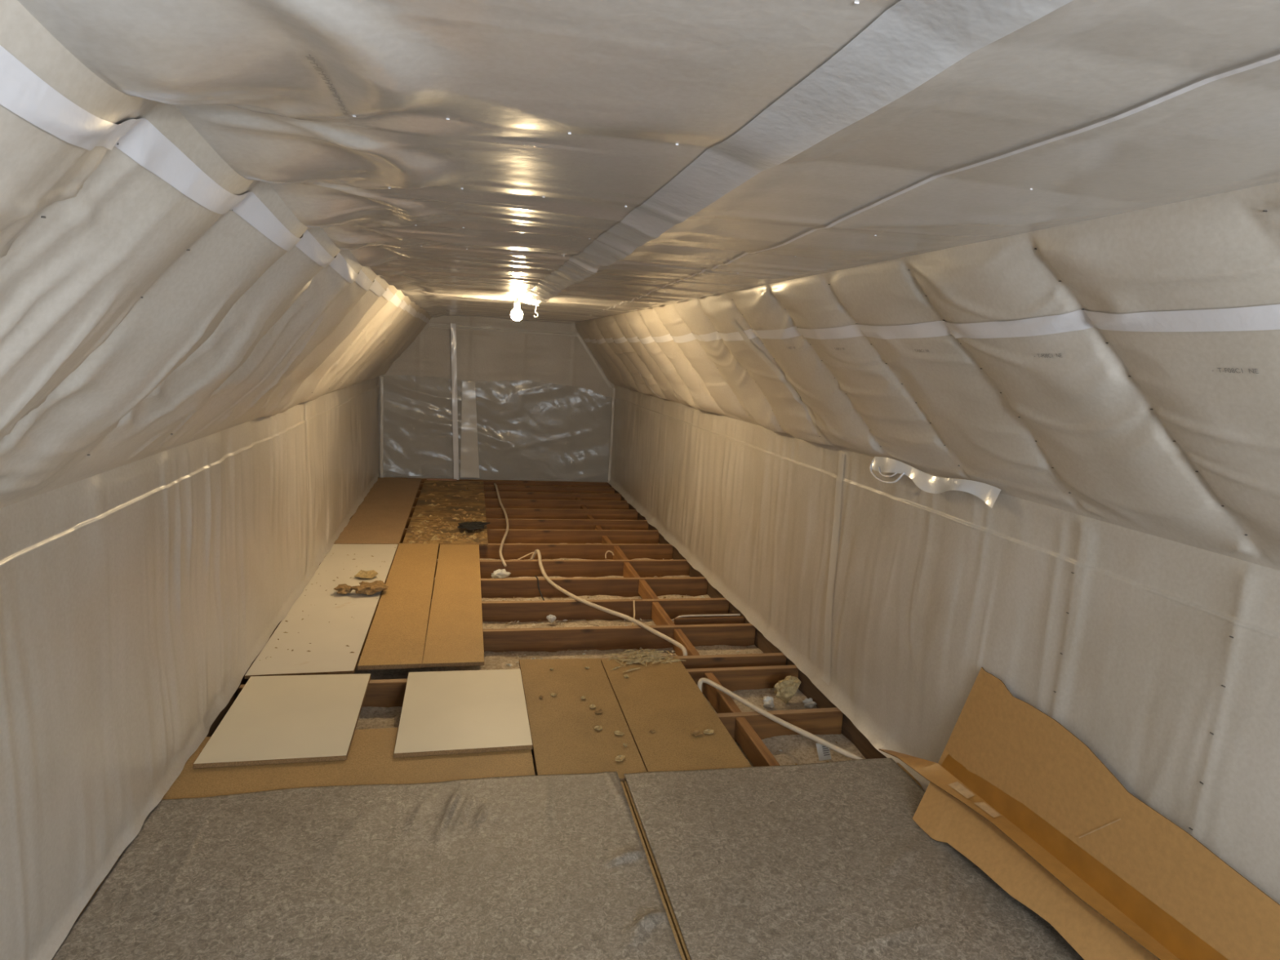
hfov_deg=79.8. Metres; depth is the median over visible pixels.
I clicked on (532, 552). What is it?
wire
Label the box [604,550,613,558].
wire
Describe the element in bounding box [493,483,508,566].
cable
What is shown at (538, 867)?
carpet
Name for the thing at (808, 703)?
lump
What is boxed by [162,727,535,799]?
chipboard
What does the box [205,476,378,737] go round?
trim
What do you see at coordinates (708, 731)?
debris
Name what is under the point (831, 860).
carpet
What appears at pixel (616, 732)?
debris
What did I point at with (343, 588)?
scrap
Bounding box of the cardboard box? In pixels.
[878,666,1279,959]
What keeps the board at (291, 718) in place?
on the chipboard at (371, 760)
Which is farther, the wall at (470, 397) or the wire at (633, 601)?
the wall at (470, 397)
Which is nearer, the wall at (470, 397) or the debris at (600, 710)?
the debris at (600, 710)
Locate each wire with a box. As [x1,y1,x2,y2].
[517,551,533,559]
[534,575,544,600]
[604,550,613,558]
[631,600,635,626]
[671,613,740,621]
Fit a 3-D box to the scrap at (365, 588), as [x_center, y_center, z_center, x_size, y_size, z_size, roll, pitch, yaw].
[-1.708,0.676,4.821,0.222,0.076,0.174,-2,11,-28]
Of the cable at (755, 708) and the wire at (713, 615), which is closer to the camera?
the cable at (755, 708)
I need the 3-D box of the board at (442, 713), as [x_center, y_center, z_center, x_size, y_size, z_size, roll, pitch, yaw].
[-0.769,1.000,3.362,0.531,0.018,0.760,1,10,-13]
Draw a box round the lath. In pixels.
[426,478,456,480]
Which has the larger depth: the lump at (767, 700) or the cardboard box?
the lump at (767, 700)
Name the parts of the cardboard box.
panel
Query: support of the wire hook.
hanging from the ceiling at (580, 161)
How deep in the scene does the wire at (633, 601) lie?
4.98 m
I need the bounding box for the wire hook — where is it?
[522,300,539,317]
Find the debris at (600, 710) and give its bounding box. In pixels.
[594,708,602,713]
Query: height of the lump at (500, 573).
0.076 m
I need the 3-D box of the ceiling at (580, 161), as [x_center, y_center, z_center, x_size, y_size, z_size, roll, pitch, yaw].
[-0.426,-0.953,3.781,1.688,0.070,10.980,1,10,-13]
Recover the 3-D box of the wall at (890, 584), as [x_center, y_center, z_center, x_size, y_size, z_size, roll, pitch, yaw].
[0.808,0.342,4.288,0.077,1.226,10.980,1,10,-13]
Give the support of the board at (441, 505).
on the floor
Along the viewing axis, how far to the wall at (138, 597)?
2.37 m
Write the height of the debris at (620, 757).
0.011 m
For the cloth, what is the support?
on the board at (441, 505)
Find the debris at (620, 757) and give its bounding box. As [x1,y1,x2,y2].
[614,755,625,761]
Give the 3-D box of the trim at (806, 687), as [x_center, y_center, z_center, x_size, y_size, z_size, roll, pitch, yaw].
[0.812,1.029,4.410,0.055,0.164,10.980,1,10,-13]
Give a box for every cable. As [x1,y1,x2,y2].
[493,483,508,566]
[529,549,687,655]
[697,677,862,759]
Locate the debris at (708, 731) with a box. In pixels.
[702,728,713,733]
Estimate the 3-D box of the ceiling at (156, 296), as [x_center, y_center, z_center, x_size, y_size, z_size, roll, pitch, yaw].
[-1.528,-0.634,3.591,0.592,0.747,10.980,1,10,-13]
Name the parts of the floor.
rail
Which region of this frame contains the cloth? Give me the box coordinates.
[457,521,489,529]
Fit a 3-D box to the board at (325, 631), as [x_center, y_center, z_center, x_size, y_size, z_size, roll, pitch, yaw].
[-1.876,0.715,4.800,0.480,0.023,2.453,1,10,-13]
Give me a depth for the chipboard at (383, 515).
7.02 m
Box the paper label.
[815,742,831,760]
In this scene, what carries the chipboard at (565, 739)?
on the floor
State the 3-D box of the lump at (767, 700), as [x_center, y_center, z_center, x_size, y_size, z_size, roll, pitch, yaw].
[0.646,1.119,3.851,0.060,0.064,0.073,1,10,-13]
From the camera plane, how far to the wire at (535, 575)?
5.35 m
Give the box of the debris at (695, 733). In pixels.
[690,729,702,736]
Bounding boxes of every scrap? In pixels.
[333,583,352,594]
[350,580,388,595]
[354,569,377,578]
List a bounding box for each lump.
[490,568,511,578]
[546,614,555,622]
[762,696,774,707]
[802,697,816,708]
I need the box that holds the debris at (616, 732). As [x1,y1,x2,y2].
[613,730,624,735]
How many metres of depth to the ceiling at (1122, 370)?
1.97 m
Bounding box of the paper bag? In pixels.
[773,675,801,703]
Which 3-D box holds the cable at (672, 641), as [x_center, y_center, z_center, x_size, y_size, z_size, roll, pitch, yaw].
[-0.352,0.765,5.022,0.192,0.141,2.126,-2,11,-32]
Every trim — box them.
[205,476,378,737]
[609,484,887,759]
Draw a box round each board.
[192,673,370,768]
[244,543,398,679]
[393,669,533,757]
[402,480,488,546]
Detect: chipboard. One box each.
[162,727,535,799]
[333,477,421,544]
[519,657,647,782]
[600,657,751,772]
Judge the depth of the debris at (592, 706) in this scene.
3.45 m
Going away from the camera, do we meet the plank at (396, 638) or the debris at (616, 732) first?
the debris at (616, 732)
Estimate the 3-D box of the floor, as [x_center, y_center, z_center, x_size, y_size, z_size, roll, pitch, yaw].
[-0.558,0.993,4.096,2.877,0.177,10.980,1,10,-13]
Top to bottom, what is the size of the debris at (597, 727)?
0.011 m
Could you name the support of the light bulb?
hanging from the ceiling at (580, 161)
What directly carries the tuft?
on the chipboard at (663, 698)
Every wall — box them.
[0,376,380,959]
[378,315,615,482]
[607,385,1279,904]
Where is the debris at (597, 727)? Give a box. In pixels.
[594,725,602,729]
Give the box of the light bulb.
[511,297,522,320]
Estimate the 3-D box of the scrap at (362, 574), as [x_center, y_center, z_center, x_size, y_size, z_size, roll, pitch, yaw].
[-1.837,0.636,5.157,0.147,0.031,0.166,7,10,19]
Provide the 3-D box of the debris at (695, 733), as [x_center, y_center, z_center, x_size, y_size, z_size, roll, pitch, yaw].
[0.243,1.081,3.263,0.036,0.011,0.048,12,13,43]
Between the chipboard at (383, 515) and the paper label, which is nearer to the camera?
the paper label
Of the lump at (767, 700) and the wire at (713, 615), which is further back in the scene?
the wire at (713, 615)
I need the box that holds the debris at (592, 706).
[589,704,595,708]
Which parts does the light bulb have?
bulb glass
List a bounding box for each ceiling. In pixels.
[0,0,431,508]
[17,0,1279,323]
[575,181,1279,570]
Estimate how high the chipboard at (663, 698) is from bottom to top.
0.017 m
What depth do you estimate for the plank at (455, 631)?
4.57 m
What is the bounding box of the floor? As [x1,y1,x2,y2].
[72,478,924,959]
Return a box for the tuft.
[604,648,685,672]
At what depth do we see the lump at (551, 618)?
4.86 m
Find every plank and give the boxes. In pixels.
[357,543,439,670]
[422,544,484,667]
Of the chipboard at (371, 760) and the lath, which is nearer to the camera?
the chipboard at (371, 760)
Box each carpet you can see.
[51,771,682,959]
[623,757,1084,959]

